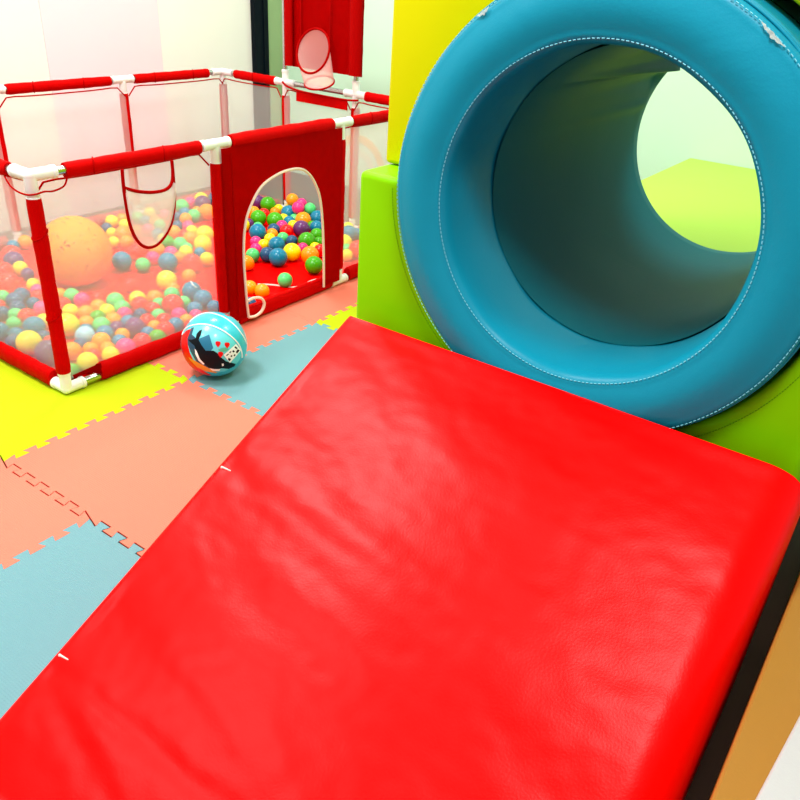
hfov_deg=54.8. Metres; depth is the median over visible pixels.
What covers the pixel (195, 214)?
ball
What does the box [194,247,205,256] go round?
ball
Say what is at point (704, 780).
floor
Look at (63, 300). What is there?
ball
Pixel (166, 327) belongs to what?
ball
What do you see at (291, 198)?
ball
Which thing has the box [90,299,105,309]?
ball
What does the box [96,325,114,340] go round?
ball
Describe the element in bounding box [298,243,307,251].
ball
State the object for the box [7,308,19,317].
ball
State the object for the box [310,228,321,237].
ball
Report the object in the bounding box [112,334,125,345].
ball
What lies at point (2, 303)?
ball
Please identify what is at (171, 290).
ball
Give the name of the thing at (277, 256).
ball
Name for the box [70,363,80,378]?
ball
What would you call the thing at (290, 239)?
ball
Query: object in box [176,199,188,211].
ball
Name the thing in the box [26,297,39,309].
ball
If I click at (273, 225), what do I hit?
ball
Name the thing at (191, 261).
ball
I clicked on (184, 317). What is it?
ball
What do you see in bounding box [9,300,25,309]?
ball
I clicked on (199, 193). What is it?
ball
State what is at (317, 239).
ball
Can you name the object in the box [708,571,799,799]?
block
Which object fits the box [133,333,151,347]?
ball
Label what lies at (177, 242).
ball
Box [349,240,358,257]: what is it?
ball
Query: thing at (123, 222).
ball
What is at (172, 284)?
ball
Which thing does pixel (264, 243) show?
ball
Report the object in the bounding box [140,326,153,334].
ball
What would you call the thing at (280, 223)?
ball
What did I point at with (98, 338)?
ball
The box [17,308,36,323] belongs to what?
ball
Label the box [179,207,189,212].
ball
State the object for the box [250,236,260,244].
ball
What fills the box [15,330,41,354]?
ball
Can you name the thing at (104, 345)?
ball
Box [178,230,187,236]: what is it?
ball
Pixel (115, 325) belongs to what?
ball
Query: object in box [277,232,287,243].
ball
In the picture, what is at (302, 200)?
ball
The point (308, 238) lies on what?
ball
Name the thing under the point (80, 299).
ball
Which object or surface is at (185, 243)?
ball
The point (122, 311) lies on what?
ball
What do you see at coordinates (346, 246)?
ball
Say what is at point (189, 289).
ball
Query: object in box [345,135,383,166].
decal
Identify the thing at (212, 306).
ball
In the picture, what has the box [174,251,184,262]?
ball
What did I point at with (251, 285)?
ball
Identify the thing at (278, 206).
ball
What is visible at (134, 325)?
ball
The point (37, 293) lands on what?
ball
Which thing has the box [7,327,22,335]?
ball
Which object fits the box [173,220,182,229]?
ball
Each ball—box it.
[0,262,13,274]
[0,272,20,292]
[0,290,8,300]
[0,299,6,306]
[0,306,8,319]
[0,322,8,339]
[1,245,21,259]
[3,251,24,265]
[5,292,24,306]
[5,317,21,328]
[5,334,17,348]
[6,240,19,247]
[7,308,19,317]
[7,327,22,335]
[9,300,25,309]
[13,261,28,275]
[14,287,29,302]
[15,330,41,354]
[17,235,32,248]
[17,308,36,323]
[21,268,34,280]
[22,316,45,331]
[26,278,40,290]
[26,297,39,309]
[30,284,40,292]
[30,289,42,300]
[33,301,45,315]
[34,340,54,364]
[37,314,47,327]
[37,330,49,339]
[42,335,50,340]
[46,216,112,286]
[57,288,64,297]
[59,297,70,309]
[62,304,77,316]
[62,313,79,336]
[63,288,78,303]
[67,342,81,360]
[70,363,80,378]
[73,292,90,307]
[73,338,87,352]
[74,326,94,341]
[76,352,98,370]
[77,305,93,317]
[79,315,93,325]
[79,324,93,329]
[82,342,98,352]
[87,348,101,361]
[90,291,104,301]
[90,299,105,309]
[90,310,105,318]
[91,332,111,350]
[92,317,109,331]
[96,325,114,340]
[99,304,115,315]
[99,342,114,352]
[101,223,112,232]
[101,347,119,359]
[105,215,118,227]
[106,227,115,237]
[106,292,124,306]
[106,312,121,322]
[109,236,119,247]
[109,321,124,331]
[112,251,131,270]
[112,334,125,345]
[114,226,130,239]
[114,300,130,312]
[115,328,129,338]
[115,338,135,353]
[116,213,126,221]
[117,307,132,316]
[119,219,128,227]
[119,235,133,248]
[120,315,133,324]
[122,278,136,291]
[125,317,145,336]
[127,244,143,259]
[129,291,145,303]
[130,296,148,311]
[133,308,147,317]
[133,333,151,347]
[135,257,150,272]
[140,313,154,325]
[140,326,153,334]
[145,302,160,313]
[146,251,159,264]
[146,290,162,302]
[147,320,159,329]
[149,244,164,254]
[149,329,165,340]
[151,308,164,319]
[152,298,162,309]
[156,270,176,289]
[156,313,170,322]
[156,321,174,336]
[158,252,177,270]
[161,235,173,247]
[161,294,183,315]
[164,246,177,253]
[164,287,179,296]
[166,282,179,291]
[168,225,180,238]
[168,317,183,332]
[171,307,186,317]
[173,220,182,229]
[173,237,186,250]
[174,212,181,220]
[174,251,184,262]
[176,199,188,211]
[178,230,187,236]
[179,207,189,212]
[179,213,191,222]
[179,245,192,254]
[180,296,190,309]
[180,314,192,322]
[181,242,192,249]
[181,312,246,375]
[182,220,193,229]
[182,253,201,271]
[182,269,195,282]
[182,281,200,300]
[183,231,196,244]
[185,197,194,208]
[186,225,196,233]
[187,301,202,313]
[188,209,200,221]
[189,309,201,317]
[193,289,212,308]
[194,192,207,198]
[194,235,211,251]
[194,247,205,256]
[195,195,210,206]
[196,225,213,239]
[199,204,212,219]
[200,252,213,265]
[207,300,218,311]
[245,248,259,261]
[245,255,254,270]
[247,280,256,294]
[248,218,253,228]
[249,206,258,215]
[249,223,265,239]
[250,210,265,224]
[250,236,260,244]
[250,243,261,253]
[252,195,262,208]
[254,284,269,296]
[258,239,268,247]
[260,197,275,211]
[260,208,269,219]
[260,247,272,261]
[264,233,274,240]
[266,228,277,236]
[267,212,282,224]
[267,223,279,233]
[268,236,285,248]
[269,248,286,266]
[270,207,279,212]
[274,204,282,213]
[276,220,286,227]
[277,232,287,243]
[277,272,292,287]
[280,224,293,235]
[281,205,294,215]
[283,243,300,260]
[284,216,294,223]
[286,193,298,205]
[286,235,297,243]
[288,220,296,226]
[292,201,304,213]
[293,220,309,236]
[295,212,310,222]
[297,198,306,206]
[298,232,314,245]
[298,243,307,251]
[301,246,318,261]
[304,203,315,214]
[305,256,322,273]
[310,210,320,221]
[310,220,321,230]
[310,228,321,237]
[315,237,321,243]
[315,244,321,256]
[343,244,349,249]
[343,249,352,260]
[344,225,356,240]
[344,234,351,243]
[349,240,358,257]
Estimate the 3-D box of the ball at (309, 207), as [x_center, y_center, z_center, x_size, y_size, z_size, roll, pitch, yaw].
[-0.465,-0.988,3.988,0.060,0.060,0.061,-11,32,-24]
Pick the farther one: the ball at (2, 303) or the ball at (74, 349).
the ball at (2, 303)
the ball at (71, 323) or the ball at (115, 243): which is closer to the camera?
the ball at (71, 323)
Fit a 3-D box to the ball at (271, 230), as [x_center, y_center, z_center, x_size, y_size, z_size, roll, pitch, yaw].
[-0.618,-0.802,3.735,0.058,0.058,0.058,-12,33,-25]
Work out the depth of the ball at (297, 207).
3.94 m
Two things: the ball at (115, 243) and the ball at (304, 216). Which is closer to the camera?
the ball at (115, 243)
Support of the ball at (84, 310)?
on the pit
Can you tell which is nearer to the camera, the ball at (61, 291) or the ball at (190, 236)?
the ball at (61, 291)
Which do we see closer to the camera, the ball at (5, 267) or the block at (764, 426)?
the block at (764, 426)
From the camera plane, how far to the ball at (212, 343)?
2.41 m
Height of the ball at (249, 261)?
0.065 m
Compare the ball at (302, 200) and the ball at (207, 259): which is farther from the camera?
the ball at (302, 200)
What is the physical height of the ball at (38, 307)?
0.058 m
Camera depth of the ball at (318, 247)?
3.54 m
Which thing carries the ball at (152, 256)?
on the pit
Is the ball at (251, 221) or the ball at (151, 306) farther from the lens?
the ball at (251, 221)
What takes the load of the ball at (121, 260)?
on the pit
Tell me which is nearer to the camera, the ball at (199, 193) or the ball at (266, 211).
the ball at (266, 211)
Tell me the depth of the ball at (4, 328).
2.62 m
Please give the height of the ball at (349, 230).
0.078 m
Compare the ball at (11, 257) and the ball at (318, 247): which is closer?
the ball at (11, 257)
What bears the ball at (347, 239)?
on the pit
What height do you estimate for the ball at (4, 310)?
0.052 m
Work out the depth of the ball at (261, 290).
3.07 m
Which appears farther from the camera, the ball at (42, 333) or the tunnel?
the ball at (42, 333)
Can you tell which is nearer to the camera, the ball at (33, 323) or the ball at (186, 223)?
the ball at (33, 323)
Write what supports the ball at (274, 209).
on the pit
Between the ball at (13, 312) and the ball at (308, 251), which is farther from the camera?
the ball at (308, 251)
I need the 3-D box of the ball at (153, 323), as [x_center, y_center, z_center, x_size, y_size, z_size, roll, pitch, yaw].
[-0.872,-0.259,2.746,0.052,0.052,0.052,-11,33,-25]
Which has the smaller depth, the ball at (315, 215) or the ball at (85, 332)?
the ball at (85, 332)
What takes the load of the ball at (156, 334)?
on the pit
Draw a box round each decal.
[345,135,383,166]
[345,149,373,168]
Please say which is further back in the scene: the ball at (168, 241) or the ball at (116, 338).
the ball at (168, 241)
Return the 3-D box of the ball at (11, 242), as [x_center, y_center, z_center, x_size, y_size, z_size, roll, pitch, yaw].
[-1.700,-0.677,3.393,0.052,0.052,0.052,-13,34,-28]
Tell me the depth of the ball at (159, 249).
3.40 m
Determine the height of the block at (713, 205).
0.505 m
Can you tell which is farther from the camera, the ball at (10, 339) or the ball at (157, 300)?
the ball at (157, 300)
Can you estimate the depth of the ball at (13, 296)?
2.83 m
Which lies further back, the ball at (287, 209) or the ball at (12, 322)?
the ball at (287, 209)
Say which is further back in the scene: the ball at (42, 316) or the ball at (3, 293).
the ball at (3, 293)
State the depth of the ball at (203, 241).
3.48 m
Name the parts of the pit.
loose cord, tie cord, edge cord, edge cord, edge cord, edge cord, door panel, edge cord, sagging cord, edge cord, edge cord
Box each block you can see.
[357,163,799,481]
[387,0,799,163]
[641,158,760,251]
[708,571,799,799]
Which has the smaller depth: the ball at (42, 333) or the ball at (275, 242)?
the ball at (42, 333)
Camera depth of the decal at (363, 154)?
4.65 m
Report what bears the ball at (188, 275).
on the pit
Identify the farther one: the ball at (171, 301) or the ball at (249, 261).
the ball at (249, 261)
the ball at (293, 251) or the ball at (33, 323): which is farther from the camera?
the ball at (293, 251)
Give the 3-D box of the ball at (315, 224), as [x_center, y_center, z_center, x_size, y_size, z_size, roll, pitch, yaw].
[-0.416,-0.859,3.849,0.070,0.070,0.070,-14,34,-29]
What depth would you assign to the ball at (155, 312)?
2.81 m
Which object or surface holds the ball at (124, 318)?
on the pit
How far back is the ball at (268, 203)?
4.11 m
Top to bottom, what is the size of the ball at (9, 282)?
0.082 m
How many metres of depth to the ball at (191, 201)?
4.08 m
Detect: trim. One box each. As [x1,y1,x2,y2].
[250,0,270,129]
[268,0,282,126]
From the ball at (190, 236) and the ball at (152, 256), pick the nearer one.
the ball at (152, 256)
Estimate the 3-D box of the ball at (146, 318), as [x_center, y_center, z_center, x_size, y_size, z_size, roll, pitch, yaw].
[-0.909,-0.283,2.779,0.058,0.057,0.058,-16,35,-31]
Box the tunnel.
[397,0,799,428]
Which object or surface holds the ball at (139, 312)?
on the pit
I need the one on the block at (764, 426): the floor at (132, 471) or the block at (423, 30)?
the block at (423, 30)
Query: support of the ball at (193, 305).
on the pit
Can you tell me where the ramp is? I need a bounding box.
[0,316,799,799]
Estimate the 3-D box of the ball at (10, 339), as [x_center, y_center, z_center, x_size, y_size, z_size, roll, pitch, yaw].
[-1.292,-0.194,2.582,0.052,0.052,0.052,-14,34,-28]
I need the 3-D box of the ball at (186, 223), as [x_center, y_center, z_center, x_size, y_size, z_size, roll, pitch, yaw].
[-1.033,-0.847,3.767,0.058,0.058,0.058,-11,33,-25]
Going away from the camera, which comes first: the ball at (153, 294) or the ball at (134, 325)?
the ball at (134, 325)
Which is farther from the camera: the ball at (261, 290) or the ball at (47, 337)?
the ball at (261, 290)
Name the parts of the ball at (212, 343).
print panel, print panel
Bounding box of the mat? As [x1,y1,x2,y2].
[755,716,799,799]
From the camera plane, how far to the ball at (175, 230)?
3.64 m
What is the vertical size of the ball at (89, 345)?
0.053 m
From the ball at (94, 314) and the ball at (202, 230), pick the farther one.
the ball at (202, 230)
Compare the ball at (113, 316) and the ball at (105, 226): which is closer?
the ball at (113, 316)
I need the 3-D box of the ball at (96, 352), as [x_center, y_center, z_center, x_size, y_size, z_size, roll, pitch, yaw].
[-1.002,-0.142,2.525,0.052,0.052,0.052,-16,35,-31]
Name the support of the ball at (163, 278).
on the pit
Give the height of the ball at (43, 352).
0.082 m
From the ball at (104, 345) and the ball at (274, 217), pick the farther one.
the ball at (274, 217)
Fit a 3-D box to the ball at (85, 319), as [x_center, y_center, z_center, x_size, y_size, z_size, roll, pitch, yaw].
[-1.111,-0.271,2.736,0.057,0.057,0.057,-20,37,-35]
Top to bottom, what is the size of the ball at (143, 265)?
0.063 m
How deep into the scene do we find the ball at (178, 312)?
2.82 m
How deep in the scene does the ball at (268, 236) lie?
3.65 m
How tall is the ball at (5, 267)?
0.072 m
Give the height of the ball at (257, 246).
0.055 m
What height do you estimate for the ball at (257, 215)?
0.082 m
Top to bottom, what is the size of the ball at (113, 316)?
0.057 m
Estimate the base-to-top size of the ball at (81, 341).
0.052 m
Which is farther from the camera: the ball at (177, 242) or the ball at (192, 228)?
the ball at (192, 228)
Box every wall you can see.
[0,0,253,231]
[288,0,754,188]
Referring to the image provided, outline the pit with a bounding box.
[0,0,388,393]
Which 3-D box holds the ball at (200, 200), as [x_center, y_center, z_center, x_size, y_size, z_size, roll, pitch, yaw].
[-1.045,-1.041,4.087,0.082,0.082,0.082,-15,34,-29]
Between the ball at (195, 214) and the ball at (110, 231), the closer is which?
the ball at (110, 231)
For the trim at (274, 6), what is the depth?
4.67 m
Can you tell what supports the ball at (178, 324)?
on the pit
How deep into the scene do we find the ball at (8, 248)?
3.22 m
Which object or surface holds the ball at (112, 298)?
on the pit
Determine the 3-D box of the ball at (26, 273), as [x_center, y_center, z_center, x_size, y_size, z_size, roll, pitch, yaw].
[-1.502,-0.508,3.116,0.052,0.052,0.052,-16,35,-32]
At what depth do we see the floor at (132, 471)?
2.07 m
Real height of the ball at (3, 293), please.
0.052 m
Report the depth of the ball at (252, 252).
3.43 m
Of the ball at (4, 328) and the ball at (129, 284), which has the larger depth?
the ball at (129, 284)
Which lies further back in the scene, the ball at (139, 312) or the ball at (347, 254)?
the ball at (347, 254)
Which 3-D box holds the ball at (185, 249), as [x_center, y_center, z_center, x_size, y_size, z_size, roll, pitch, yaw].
[-0.952,-0.656,3.434,0.062,0.062,0.062,-12,33,-26]
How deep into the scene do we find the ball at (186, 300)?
2.93 m
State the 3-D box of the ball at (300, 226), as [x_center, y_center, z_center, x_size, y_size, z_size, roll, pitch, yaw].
[-0.485,-0.842,3.798,0.082,0.082,0.082,-10,32,-23]
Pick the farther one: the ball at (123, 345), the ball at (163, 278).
the ball at (163, 278)
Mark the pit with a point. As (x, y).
(322, 38)
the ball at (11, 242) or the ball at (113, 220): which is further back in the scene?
the ball at (113, 220)
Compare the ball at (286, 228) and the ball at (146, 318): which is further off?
the ball at (286, 228)
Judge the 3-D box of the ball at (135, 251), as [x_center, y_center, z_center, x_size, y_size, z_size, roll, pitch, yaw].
[-1.159,-0.649,3.388,0.070,0.070,0.070,-17,35,-32]
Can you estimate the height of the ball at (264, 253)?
0.067 m
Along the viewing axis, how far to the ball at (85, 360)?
2.44 m
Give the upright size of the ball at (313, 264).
0.078 m
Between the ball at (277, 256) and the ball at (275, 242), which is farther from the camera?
the ball at (275, 242)
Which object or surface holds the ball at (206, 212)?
on the pit
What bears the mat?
on the block at (771, 711)
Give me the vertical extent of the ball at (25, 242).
0.062 m
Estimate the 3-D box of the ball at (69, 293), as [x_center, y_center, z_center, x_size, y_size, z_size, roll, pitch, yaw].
[-1.247,-0.395,2.936,0.061,0.061,0.061,-13,33,-27]
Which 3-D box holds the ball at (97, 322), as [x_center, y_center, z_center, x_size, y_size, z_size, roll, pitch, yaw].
[-1.052,-0.262,2.721,0.063,0.063,0.063,13,30,15]
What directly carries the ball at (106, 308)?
on the pit
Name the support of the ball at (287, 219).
on the pit
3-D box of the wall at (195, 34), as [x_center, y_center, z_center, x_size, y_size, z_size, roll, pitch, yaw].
[-2.433,-1.629,2.314,0.104,2.712,5.857,22,34,29]
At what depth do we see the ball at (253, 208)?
4.01 m
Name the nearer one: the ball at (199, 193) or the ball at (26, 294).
the ball at (26, 294)
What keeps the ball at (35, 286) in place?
on the pit
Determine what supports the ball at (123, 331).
on the pit
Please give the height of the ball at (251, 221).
0.052 m
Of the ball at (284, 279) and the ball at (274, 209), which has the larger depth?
the ball at (274, 209)
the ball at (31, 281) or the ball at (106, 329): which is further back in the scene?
the ball at (31, 281)
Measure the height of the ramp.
0.495 m
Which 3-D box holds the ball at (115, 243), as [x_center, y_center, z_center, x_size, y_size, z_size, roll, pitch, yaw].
[-1.302,-0.718,3.513,0.052,0.052,0.052,-14,34,-28]
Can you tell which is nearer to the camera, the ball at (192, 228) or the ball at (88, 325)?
the ball at (88, 325)
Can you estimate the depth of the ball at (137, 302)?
2.86 m
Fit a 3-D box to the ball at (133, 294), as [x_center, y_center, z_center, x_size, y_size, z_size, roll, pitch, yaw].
[-1.000,-0.384,2.941,0.064,0.064,0.064,-11,33,-25]
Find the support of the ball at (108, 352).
on the pit
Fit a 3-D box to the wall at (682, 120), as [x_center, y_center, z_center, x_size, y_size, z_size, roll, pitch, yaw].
[1.653,-1.776,3.055,5.900,2.712,0.100,22,34,29]
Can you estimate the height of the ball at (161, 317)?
0.058 m
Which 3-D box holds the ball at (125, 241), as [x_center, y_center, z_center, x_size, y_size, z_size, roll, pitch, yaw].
[-1.240,-0.717,3.506,0.064,0.064,0.064,-13,33,-27]
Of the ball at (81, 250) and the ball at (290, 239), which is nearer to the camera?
the ball at (81, 250)
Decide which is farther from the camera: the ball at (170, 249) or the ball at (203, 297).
the ball at (170, 249)
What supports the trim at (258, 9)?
attached to the wall at (195, 34)
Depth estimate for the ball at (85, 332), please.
2.61 m
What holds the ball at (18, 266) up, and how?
on the pit
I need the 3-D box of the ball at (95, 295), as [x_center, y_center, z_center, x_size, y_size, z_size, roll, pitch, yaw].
[-1.152,-0.387,2.940,0.053,0.053,0.053,-14,34,-28]
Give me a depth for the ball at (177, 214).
3.88 m
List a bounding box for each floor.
[0,172,799,799]
[0,277,357,718]
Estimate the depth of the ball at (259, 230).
3.68 m
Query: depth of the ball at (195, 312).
2.83 m
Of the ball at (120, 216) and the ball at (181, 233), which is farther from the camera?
the ball at (120, 216)
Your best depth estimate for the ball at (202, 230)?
3.61 m
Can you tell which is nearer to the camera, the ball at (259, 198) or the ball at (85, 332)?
the ball at (85, 332)
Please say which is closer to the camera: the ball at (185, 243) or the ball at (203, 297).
the ball at (203, 297)
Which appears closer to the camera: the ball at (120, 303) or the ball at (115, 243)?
the ball at (120, 303)
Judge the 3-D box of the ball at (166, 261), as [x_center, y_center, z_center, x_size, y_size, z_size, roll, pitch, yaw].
[-0.988,-0.587,3.285,0.082,0.082,0.082,-10,32,-23]
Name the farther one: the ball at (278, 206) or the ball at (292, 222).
the ball at (278, 206)
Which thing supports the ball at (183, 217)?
on the pit
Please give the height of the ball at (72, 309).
0.058 m
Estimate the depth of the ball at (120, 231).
3.56 m
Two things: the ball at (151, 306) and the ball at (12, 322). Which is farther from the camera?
the ball at (151, 306)

